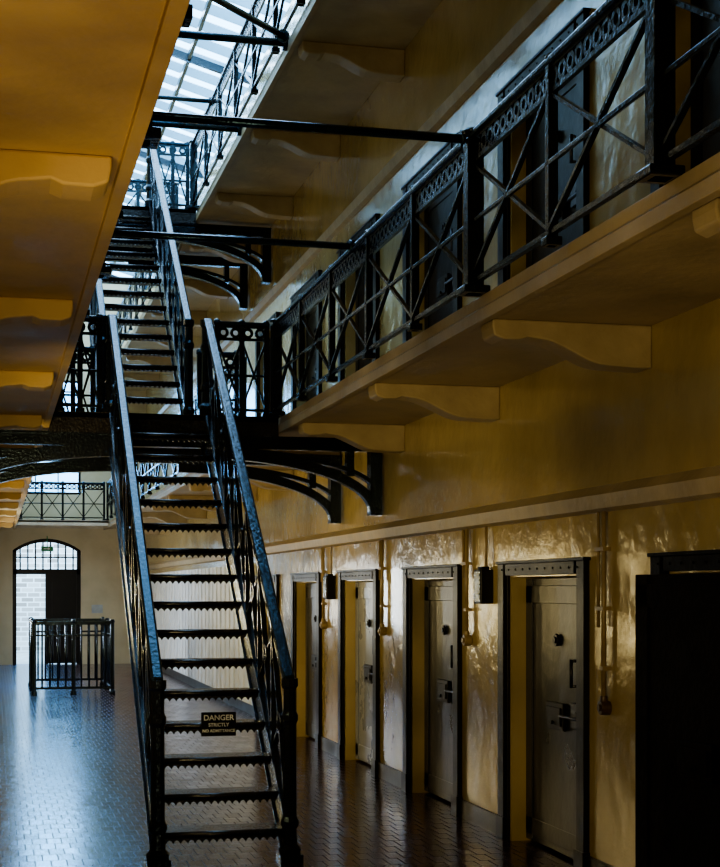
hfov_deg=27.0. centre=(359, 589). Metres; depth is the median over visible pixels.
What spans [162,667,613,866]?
baseboard
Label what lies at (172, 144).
gallery railing
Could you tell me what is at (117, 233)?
rod
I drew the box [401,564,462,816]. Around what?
door
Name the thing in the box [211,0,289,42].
rod
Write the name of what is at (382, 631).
conduit
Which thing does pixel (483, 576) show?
wall speaker
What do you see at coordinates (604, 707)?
conduit
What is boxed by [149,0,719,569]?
trim
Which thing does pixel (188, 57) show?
trim
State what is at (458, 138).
rod
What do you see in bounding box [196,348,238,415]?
gallery railing
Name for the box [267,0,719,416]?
gallery railing
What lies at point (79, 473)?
window
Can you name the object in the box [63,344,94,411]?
gallery railing
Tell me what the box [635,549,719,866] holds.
door
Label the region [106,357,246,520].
gallery railing
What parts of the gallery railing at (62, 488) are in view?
cross panel, post, cross panel, rail, post, rail, handrail, cross panel, post, cross panel, post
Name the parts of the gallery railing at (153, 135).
post, post, post, post, post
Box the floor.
[0,663,572,866]
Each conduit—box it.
[320,548,326,628]
[378,540,386,635]
[461,529,472,645]
[594,511,611,714]
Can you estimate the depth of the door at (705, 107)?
7.86 m
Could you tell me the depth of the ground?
38.76 m
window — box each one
[27,380,80,494]
[106,0,291,277]
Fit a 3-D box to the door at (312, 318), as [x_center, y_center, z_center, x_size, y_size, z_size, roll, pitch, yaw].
[-0.553,-2.545,17.310,0.210,1.950,1.640,0,0,-14]
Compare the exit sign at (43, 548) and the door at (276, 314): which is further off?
the exit sign at (43, 548)
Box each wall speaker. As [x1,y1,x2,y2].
[323,547,335,598]
[473,527,492,603]
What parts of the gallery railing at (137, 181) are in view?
post, handrail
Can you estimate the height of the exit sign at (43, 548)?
0.362 m
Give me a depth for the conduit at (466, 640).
11.33 m
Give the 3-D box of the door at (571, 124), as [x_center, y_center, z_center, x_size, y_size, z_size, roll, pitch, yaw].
[1.256,-2.545,9.877,0.210,1.950,1.640,0,0,-14]
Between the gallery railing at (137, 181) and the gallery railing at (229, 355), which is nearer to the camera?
the gallery railing at (229, 355)
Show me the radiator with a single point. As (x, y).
(220, 677)
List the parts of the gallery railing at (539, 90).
post, cross panel, post, cross panel, post, cross panel, post, cross panel, post, cross panel, handrail, post, rail, cross panel, post, cross panel, post, cross panel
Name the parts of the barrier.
post, post, post, rail panel, post, post, rail panel, post, post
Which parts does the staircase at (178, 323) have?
lattice panel, handrail, newel post, newel post, lattice panel, handrail, newel post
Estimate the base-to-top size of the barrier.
1.260 m
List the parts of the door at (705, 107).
frame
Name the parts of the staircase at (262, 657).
newel post, lattice panel, handrail, newel post, newel post, lattice panel, handrail, newel post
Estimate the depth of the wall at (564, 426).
10.77 m
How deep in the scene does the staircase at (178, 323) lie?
16.71 m
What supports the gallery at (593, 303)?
attached to the wall at (564, 426)
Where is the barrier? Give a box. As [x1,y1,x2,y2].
[28,617,114,695]
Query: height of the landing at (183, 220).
0.880 m
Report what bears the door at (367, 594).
in the wall at (564, 426)
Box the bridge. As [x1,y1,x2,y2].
[16,520,108,528]
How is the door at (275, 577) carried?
in the wall at (564, 426)
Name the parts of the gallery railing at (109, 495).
post, cross panel, post, cross panel, cross panel, post, rail, cross panel, post, cross panel, post, cross panel, cross panel, handrail, rail, post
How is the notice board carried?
attached to the wall at (101, 577)
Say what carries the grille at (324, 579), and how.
attached to the wall speaker at (329, 581)
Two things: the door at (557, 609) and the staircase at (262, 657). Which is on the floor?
the staircase at (262, 657)
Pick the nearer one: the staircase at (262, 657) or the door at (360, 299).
the staircase at (262, 657)
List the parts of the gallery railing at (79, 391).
post, cross panel, post, rail, rail, cross panel, handrail, post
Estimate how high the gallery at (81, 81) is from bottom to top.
0.355 m
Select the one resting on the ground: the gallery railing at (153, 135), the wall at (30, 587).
the wall at (30, 587)
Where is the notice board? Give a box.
[92,605,102,612]
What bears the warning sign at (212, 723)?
attached to the staircase at (262, 657)
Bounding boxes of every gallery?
[0,0,189,528]
[104,152,719,534]
[122,0,441,390]
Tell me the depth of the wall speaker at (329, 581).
15.85 m
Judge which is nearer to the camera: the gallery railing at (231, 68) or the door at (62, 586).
the gallery railing at (231, 68)
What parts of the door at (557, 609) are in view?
handle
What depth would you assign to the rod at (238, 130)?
15.57 m
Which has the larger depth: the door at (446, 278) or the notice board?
the notice board
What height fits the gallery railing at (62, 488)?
0.888 m
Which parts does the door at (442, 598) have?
handle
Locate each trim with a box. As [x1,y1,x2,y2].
[110,0,250,289]
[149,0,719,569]
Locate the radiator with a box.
[151,563,256,704]
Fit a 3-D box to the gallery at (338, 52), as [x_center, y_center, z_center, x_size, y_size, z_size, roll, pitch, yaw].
[-0.750,-4.692,15.770,1.000,0.355,40.980,0,0,-14]
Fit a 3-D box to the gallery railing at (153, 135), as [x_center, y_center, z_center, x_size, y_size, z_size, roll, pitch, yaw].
[-1.325,-2.014,7.517,0.144,0.888,11.610,0,0,-14]
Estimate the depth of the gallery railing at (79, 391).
13.27 m
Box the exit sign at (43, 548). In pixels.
[41,536,52,550]
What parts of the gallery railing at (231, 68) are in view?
post, cross panel, post, cross panel, post, handrail, cross panel, post, rail, cross panel, post, cross panel, post, cross panel, post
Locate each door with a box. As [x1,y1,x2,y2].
[13,539,80,664]
[254,312,279,415]
[254,574,279,727]
[290,270,321,410]
[290,572,321,748]
[336,213,379,381]
[336,569,379,776]
[401,132,461,342]
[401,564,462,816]
[495,7,590,285]
[495,557,590,866]
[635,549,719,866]
[650,0,719,193]
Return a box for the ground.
[17,652,70,663]
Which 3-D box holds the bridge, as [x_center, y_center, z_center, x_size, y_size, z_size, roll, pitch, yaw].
[-6.870,-1.510,34.494,2.040,0.120,1.680,0,0,-14]
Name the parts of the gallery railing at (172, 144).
post, cross panel, post, rail, handrail, rail, cross panel, post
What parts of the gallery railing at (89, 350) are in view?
post, rail, cross panel, post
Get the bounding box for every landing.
[0,411,381,523]
[106,205,270,309]
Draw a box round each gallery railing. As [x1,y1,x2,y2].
[19,481,105,520]
[54,4,192,410]
[58,313,102,411]
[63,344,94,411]
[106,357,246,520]
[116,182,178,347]
[127,178,170,206]
[156,140,189,208]
[188,0,305,210]
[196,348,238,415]
[213,318,269,416]
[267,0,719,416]
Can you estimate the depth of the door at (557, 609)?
9.94 m
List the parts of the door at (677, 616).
frame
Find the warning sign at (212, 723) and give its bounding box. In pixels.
[201,712,235,735]
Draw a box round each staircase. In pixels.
[88,149,194,414]
[102,314,303,866]
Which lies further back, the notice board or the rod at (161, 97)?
the notice board
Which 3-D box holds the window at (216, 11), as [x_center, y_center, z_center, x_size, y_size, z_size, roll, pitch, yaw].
[-4.094,-7.615,23.087,4.664,0.737,24.762,0,0,-14]
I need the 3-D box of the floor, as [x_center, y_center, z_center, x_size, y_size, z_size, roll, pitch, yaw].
[-2.202,1.850,15.416,4.690,0.200,41.600,0,0,-14]
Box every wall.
[0,284,145,664]
[17,542,76,651]
[146,0,719,866]
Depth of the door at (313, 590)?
17.52 m
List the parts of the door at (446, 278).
handle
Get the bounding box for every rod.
[112,230,355,252]
[153,111,464,147]
[153,121,241,135]
[158,95,210,105]
[178,30,287,50]
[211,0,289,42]
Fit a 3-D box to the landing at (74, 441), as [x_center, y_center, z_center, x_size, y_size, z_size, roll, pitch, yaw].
[-1.954,-1.130,14.293,4.000,0.880,1.900,0,0,-14]
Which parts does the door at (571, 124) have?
handle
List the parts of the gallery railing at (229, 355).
post, handrail, post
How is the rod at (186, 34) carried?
attached to the gallery at (338, 52)
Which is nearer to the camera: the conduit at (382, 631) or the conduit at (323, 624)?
the conduit at (382, 631)
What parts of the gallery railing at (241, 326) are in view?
post, cross panel, handrail, post, rail, rail, cross panel, post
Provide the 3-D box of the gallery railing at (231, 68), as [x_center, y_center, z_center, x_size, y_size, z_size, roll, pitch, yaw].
[-0.092,-5.314,10.827,0.144,0.888,17.360,0,0,-14]
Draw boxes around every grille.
[323,578,325,597]
[473,572,479,600]
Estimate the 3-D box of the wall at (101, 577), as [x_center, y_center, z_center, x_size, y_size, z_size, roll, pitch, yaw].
[-7.108,-3.025,35.475,4.640,9.550,0.300,0,0,-14]
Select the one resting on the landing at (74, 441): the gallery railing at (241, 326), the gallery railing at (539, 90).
the gallery railing at (241, 326)
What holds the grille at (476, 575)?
attached to the wall speaker at (483, 576)

